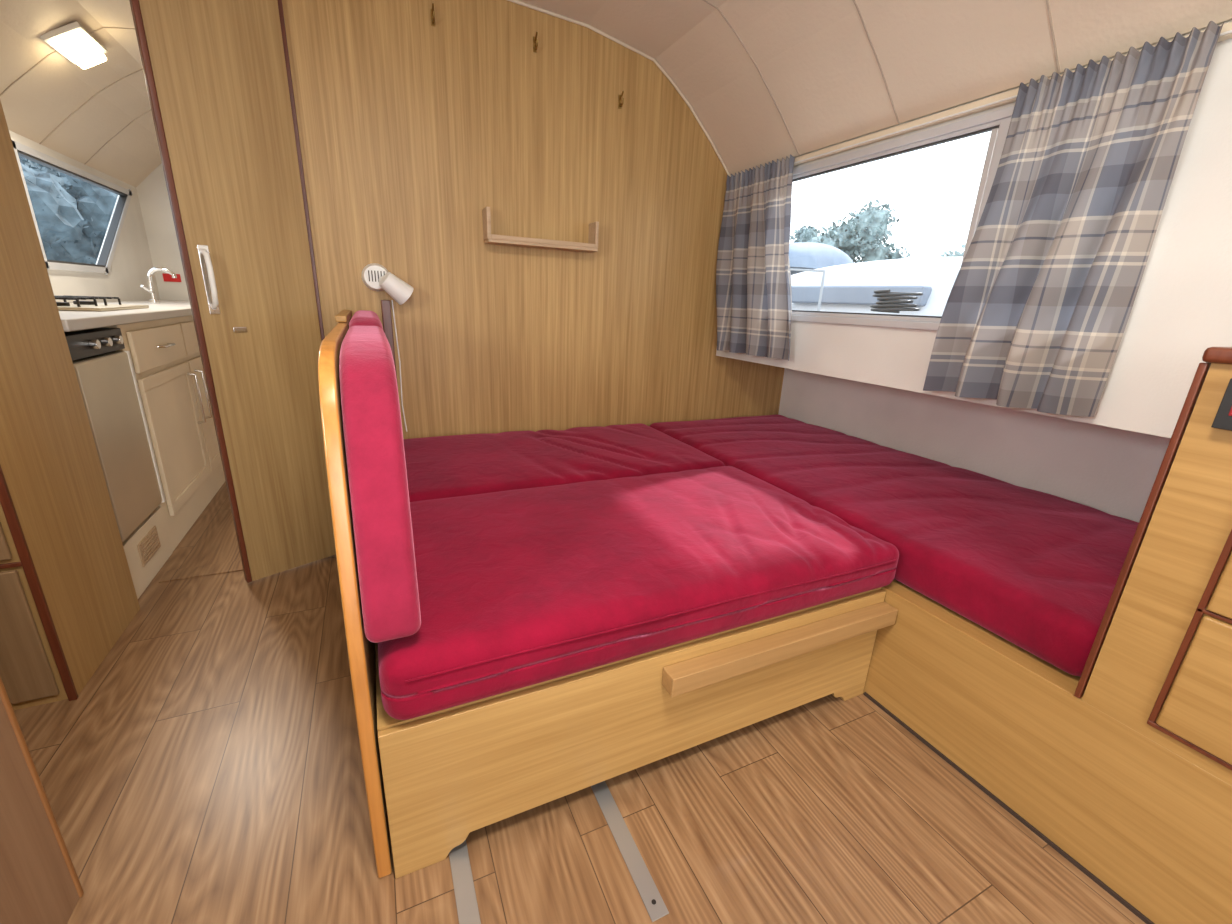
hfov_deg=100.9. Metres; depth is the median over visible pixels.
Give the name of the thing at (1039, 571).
cushion
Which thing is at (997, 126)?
seal
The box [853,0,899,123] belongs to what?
trim
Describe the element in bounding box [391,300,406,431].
power cord
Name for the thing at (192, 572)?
trim
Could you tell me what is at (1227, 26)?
trim
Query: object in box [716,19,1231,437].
wall
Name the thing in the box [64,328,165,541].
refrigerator
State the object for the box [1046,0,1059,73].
trim
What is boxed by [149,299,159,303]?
tap
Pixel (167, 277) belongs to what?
warning sign
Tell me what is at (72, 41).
ceiling lamp
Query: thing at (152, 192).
wall
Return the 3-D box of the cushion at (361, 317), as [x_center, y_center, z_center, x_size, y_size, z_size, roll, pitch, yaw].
[-0.928,-0.275,1.944,0.098,0.562,0.755,-6,19,-24]
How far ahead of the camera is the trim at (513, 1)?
2.37 m
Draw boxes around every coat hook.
[430,3,434,26]
[533,31,537,52]
[618,91,623,108]
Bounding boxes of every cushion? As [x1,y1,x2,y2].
[339,326,420,642]
[349,310,382,328]
[378,466,898,719]
[403,423,724,501]
[650,415,1138,676]
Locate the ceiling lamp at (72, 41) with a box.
[40,21,107,68]
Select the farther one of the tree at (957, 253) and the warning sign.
the tree at (957, 253)
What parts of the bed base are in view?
panel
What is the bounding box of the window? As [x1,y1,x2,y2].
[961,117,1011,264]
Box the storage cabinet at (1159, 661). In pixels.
[1074,347,1231,785]
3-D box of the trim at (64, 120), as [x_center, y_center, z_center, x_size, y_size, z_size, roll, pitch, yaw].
[-1.529,-2.090,3.320,3.363,0.525,0.004,-6,19,-24]
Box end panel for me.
[318,310,391,877]
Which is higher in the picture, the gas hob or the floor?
the gas hob
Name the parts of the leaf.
handle, latch pull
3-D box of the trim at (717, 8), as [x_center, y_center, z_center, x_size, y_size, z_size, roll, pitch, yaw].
[-0.668,-1.504,1.565,3.363,0.525,0.004,-6,19,-24]
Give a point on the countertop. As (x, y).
(71, 320)
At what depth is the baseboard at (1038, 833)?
1.27 m
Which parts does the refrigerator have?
knob, knob, knob, door frame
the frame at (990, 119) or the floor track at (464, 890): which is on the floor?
the floor track at (464, 890)
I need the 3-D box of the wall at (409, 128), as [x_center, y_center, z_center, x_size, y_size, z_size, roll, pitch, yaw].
[-0.063,-0.846,2.693,2.650,2.400,0.030,-6,19,-24]
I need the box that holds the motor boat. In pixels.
[789,242,852,274]
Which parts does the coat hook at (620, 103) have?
plate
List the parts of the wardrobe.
door panel, edge trim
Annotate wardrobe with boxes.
[0,100,139,709]
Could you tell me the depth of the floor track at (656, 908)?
1.16 m
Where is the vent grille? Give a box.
[137,526,160,566]
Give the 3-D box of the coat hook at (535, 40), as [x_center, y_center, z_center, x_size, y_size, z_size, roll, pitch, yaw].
[-0.343,-1.810,2.191,0.016,0.065,0.043,-6,19,-24]
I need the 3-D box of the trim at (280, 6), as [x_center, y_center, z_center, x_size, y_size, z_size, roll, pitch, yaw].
[-1.264,-0.720,2.144,0.023,2.390,0.052,-6,19,-24]
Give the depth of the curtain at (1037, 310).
1.43 m
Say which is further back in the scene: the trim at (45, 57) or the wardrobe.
the trim at (45, 57)
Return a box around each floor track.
[449,840,480,923]
[591,781,668,921]
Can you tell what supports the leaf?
attached to the wall at (409, 128)
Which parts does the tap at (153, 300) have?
lever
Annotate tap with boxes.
[140,267,176,303]
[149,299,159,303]
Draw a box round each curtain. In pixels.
[716,154,794,360]
[923,21,1223,416]
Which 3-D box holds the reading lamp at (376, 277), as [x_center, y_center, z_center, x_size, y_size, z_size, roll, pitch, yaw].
[-0.976,-0.762,2.179,0.199,0.167,0.129,-6,19,-24]
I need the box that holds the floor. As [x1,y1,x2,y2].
[14,481,1145,923]
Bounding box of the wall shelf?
[482,207,598,252]
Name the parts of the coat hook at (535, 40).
plate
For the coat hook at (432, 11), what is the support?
attached to the wall at (409, 128)
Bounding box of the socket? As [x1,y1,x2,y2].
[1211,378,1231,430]
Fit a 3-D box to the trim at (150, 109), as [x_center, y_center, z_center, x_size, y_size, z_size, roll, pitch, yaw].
[-1.740,-2.234,3.749,3.363,0.525,0.004,-6,19,-24]
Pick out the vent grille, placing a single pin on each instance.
(148, 544)
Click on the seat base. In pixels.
(1154, 826)
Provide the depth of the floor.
1.24 m
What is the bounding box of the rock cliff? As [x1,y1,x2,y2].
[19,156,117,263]
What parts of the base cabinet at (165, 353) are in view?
drawer, drawer handle, cupboard door, drawer, bar handle, cupboard door, bar handle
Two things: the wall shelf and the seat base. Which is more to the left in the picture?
the wall shelf
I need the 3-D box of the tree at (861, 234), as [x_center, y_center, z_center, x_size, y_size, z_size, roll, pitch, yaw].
[9.213,-7.047,20.448,4.799,6.194,4.700,7,18,16]
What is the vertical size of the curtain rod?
0.025 m
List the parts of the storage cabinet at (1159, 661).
edge trim, trim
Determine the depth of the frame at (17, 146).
2.92 m
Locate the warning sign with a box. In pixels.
[162,273,180,281]
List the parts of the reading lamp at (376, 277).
plate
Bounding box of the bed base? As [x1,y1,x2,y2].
[375,587,897,878]
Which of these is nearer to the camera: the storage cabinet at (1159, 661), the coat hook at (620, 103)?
the storage cabinet at (1159, 661)
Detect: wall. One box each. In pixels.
[9,130,159,302]
[136,163,188,300]
[282,0,784,438]
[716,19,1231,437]
[778,368,1170,521]
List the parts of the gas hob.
burner, burner, hob plate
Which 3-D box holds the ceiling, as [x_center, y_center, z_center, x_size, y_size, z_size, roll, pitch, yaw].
[-0.610,-1.485,1.443,3.427,0.560,7.050,-6,19,-24]
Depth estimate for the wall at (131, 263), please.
3.46 m
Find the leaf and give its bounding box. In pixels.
[139,0,335,580]
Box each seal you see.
[17,150,126,266]
[792,125,999,317]
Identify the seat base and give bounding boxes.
[863,579,1231,923]
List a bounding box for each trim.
[0,27,134,95]
[39,68,142,143]
[85,109,150,163]
[159,554,335,582]
[277,0,324,341]
[381,300,397,385]
[507,0,730,176]
[703,0,799,155]
[794,21,1231,165]
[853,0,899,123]
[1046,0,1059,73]
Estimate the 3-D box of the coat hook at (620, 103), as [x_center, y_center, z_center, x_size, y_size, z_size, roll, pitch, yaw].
[0.028,-1.713,2.405,0.016,0.065,0.043,-6,19,-24]
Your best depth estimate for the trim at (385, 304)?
2.26 m
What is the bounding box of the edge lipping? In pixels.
[129,0,251,582]
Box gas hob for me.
[54,295,148,310]
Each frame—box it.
[12,140,131,274]
[792,77,1205,330]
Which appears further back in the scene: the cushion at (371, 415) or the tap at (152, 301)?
the tap at (152, 301)
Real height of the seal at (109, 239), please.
0.523 m
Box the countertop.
[58,300,191,331]
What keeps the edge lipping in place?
attached to the leaf
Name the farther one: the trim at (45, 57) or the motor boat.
the motor boat
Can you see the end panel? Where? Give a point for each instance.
(361, 651)
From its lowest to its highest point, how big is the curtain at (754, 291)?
0.914 m
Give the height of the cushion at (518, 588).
0.166 m
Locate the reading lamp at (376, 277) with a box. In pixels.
[362,263,413,304]
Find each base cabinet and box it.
[0,677,83,923]
[101,315,224,598]
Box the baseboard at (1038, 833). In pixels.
[864,692,1154,923]
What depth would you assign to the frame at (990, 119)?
1.97 m
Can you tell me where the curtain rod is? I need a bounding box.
[794,30,1231,163]
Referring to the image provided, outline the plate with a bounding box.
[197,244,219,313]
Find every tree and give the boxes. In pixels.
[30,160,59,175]
[790,198,910,262]
[940,243,965,256]
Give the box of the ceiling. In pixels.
[0,0,1231,186]
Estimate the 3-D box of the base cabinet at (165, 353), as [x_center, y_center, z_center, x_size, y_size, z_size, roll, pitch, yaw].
[-2.727,-0.348,3.034,0.615,1.030,3.080,-6,19,-24]
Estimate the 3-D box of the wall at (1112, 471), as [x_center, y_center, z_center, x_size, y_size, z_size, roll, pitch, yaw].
[1.381,-0.074,2.892,0.050,0.925,7.050,-6,19,-24]
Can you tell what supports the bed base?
on the floor
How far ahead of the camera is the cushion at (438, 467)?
2.18 m

